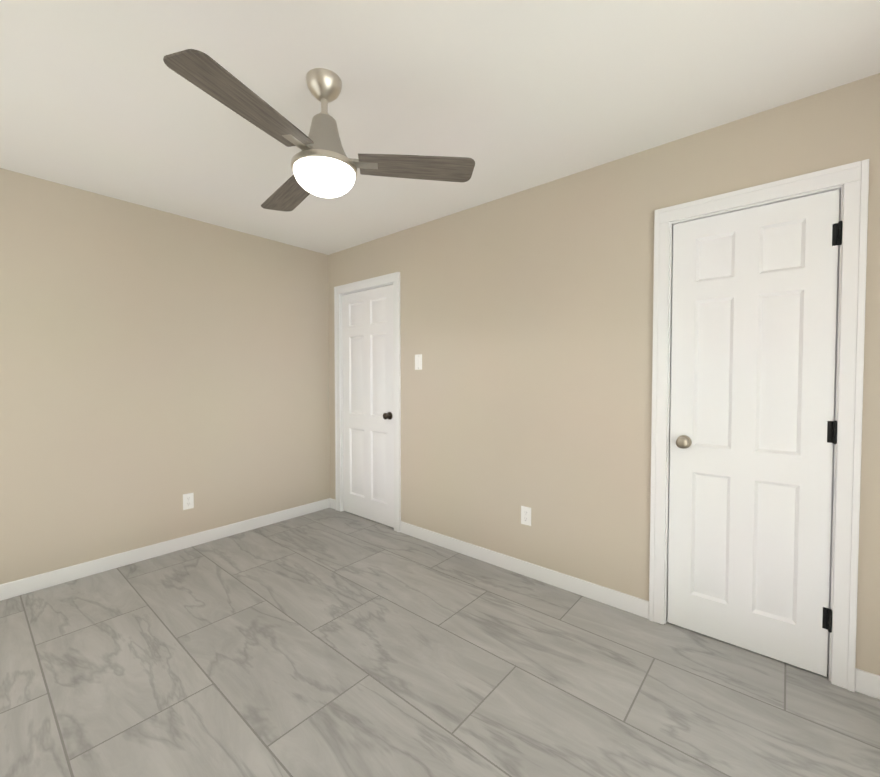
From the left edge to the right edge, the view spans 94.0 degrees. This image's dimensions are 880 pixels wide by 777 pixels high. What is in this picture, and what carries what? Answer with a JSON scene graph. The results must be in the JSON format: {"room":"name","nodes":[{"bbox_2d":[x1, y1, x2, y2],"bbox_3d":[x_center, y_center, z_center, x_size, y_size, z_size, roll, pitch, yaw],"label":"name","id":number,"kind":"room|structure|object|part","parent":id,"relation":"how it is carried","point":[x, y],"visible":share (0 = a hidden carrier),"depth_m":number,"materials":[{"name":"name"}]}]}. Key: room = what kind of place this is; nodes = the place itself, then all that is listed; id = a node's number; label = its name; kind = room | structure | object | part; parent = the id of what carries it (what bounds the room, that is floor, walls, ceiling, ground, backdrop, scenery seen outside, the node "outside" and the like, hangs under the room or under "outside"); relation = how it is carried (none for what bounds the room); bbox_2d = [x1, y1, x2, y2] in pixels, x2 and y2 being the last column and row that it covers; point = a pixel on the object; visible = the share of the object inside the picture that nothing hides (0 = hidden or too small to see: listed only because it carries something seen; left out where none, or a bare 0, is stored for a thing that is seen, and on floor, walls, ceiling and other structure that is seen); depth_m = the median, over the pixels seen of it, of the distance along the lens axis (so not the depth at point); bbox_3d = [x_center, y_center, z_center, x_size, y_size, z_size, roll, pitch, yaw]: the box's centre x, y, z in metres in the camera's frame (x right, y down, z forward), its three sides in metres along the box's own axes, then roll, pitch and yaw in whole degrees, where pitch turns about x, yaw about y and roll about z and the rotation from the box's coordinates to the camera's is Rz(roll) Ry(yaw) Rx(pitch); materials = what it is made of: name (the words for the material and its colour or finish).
{"room":"empty bedroom","nodes":[
{"label":"empty bedroom","id":0,"kind":"room"},
{"bbox_2d":[0,168,329,583],"bbox_3d":[-2.084,-0.032,2.877,0.120,2.440,2.980,1,2,40],"label":"wall","id":1,"kind":"structure","parent":0,"point":[155,365],"depth_m":2.83,"materials":[{"name":"beige paint"}]},
{"bbox_2d":[0,498,335,600],"bbox_3d":[-1.975,1.141,2.921,0.030,0.092,2.820,1,2,40],"label":"baseboard","id":2,"kind":"structure","parent":1,"relation":"attached to","point":[15,588],"depth_m":2.85,"materials":[{"name":"white paint"}]},
{"bbox_2d":[183,493,193,509],"bbox_3d":[-1.870,0.839,3.053,0.008,0.115,0.070,1,2,40],"label":"outlet","id":3,"kind":"object","parent":1,"relation":"attached to","point":[188,500],"visible":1,"depth_m":3.05,"materials":[{"name":"white plastic"}]},
{"bbox_2d":[0,508,879,776],"bbox_3d":[-0.438,1.273,1.590,4.340,0.100,3.100,1,2,40],"label":"floor","id":4,"kind":"structure","parent":0,"point":[329,642],"depth_m":1.72,"materials":[{"name":"tile"}]},
{"bbox_2d":[0,0,879,254],"bbox_3d":[-0.438,-1.266,1.522,4.340,0.100,3.100,1,2,40],"label":"ceiling","id":5,"kind":"structure","parent":0,"point":[508,97],"depth_m":1.66,"materials":[{"name":"paint"}]},
{"bbox_2d":[163,49,474,211],"bbox_3d":[-0.550,-0.997,1.638,1.050,0.445,1.065,1,2,40],"label":"ceiling fan","id":6,"kind":"object","parent":5,"relation":"hanging from","point":[323,165],"visible":1,"depth_m":1.57,"materials":[{"name":"wood"}]},
{"bbox_3d":[-0.595,-0.895,1.321,0.160,0.014,0.515,8,5,23],"label":"blade","id":7,"kind":"part","parent":6,"relation":"part of","materials":[{"name":"brown wood"}]},
{"bbox_3d":[-0.677,-0.911,1.899,0.160,0.014,0.515,-10,8,-39],"label":"blade","id":8,"kind":"part","parent":6,"relation":"part of","materials":[{"name":"brown wood"}]},
{"bbox_3d":[-0.119,-0.905,1.675,0.515,0.014,0.160,0,-5,-7],"label":"blade","id":9,"kind":"part","parent":6,"relation":"part of","materials":[{"name":"brown wood"}]},
{"bbox_2d":[328,73,879,675],"bbox_3d":[0.528,-0.027,2.691,4.340,2.440,0.120,1,2,40],"label":"wall","id":10,"kind":"structure","parent":0,"point":[526,325],"depth_m":2.42,"materials":[{"name":"beige paint"}]},
{"bbox_2d":[334,272,400,531],"bbox_3d":[-0.618,0.110,3.655,0.870,2.114,0.143,1,2,40],"label":"door frame","id":11,"kind":"structure","parent":10,"relation":"attached to","point":[394,278],"depth_m":3.51,"materials":[{"name":"white paint"}]},
{"bbox_2d":[342,285,393,527],"bbox_3d":[-0.653,0.149,3.615,0.711,2.022,0.100,1,2,40],"label":"door","id":12,"kind":"structure","parent":10,"relation":"in","point":[368,415],"depth_m":3.61,"materials":[{"name":"white paint"}]},
{"bbox_2d":[415,354,421,369],"bbox_3d":[-0.170,-0.206,3.193,0.072,0.118,0.010,1,2,40],"label":"light switch","id":13,"kind":"object","parent":10,"relation":"attached to","point":[418,361],"visible":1,"depth_m":3.19,"materials":[{"name":"white plastic"}]},
{"bbox_2d":[400,521,648,618],"bbox_3d":[0.387,1.146,2.754,1.865,0.092,0.013,1,2,40],"label":"baseboard","id":14,"kind":"structure","parent":10,"relation":"attached to","point":[632,604],"depth_m":2.56,"materials":[{"name":"white paint"}]},
{"bbox_2d":[521,506,530,525],"bbox_3d":[0.547,0.810,2.612,0.070,0.115,0.008,1,2,40],"label":"outlet","id":15,"kind":"object","parent":10,"relation":"attached to","point":[525,515],"visible":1,"depth_m":2.61,"materials":[{"name":"white plastic"}]},
{"bbox_2d":[667,190,842,676],"bbox_3d":[1.391,0.196,1.876,0.609,2.022,0.100,1,2,40],"label":"door","id":16,"kind":"structure","parent":10,"relation":"in","point":[753,431],"depth_m":1.86,"materials":[{"name":"white paint"}]},
{"bbox_2d":[649,159,868,691],"bbox_3d":[1.422,0.157,1.919,0.758,2.114,0.143,1,2,40],"label":"door frame","id":17,"kind":"structure","parent":10,"relation":"attached to","point":[853,178],"depth_m":1.68,"materials":[{"name":"white paint"}]},
{"bbox_2d":[855,668,879,699],"bbox_3d":[1.852,1.179,1.506,0.467,0.092,0.017,1,2,40],"label":"baseboard","id":18,"kind":"structure","parent":10,"relation":"attached to","point":[867,683],"depth_m":1.63,"materials":[{"name":"white paint"}]}
]}

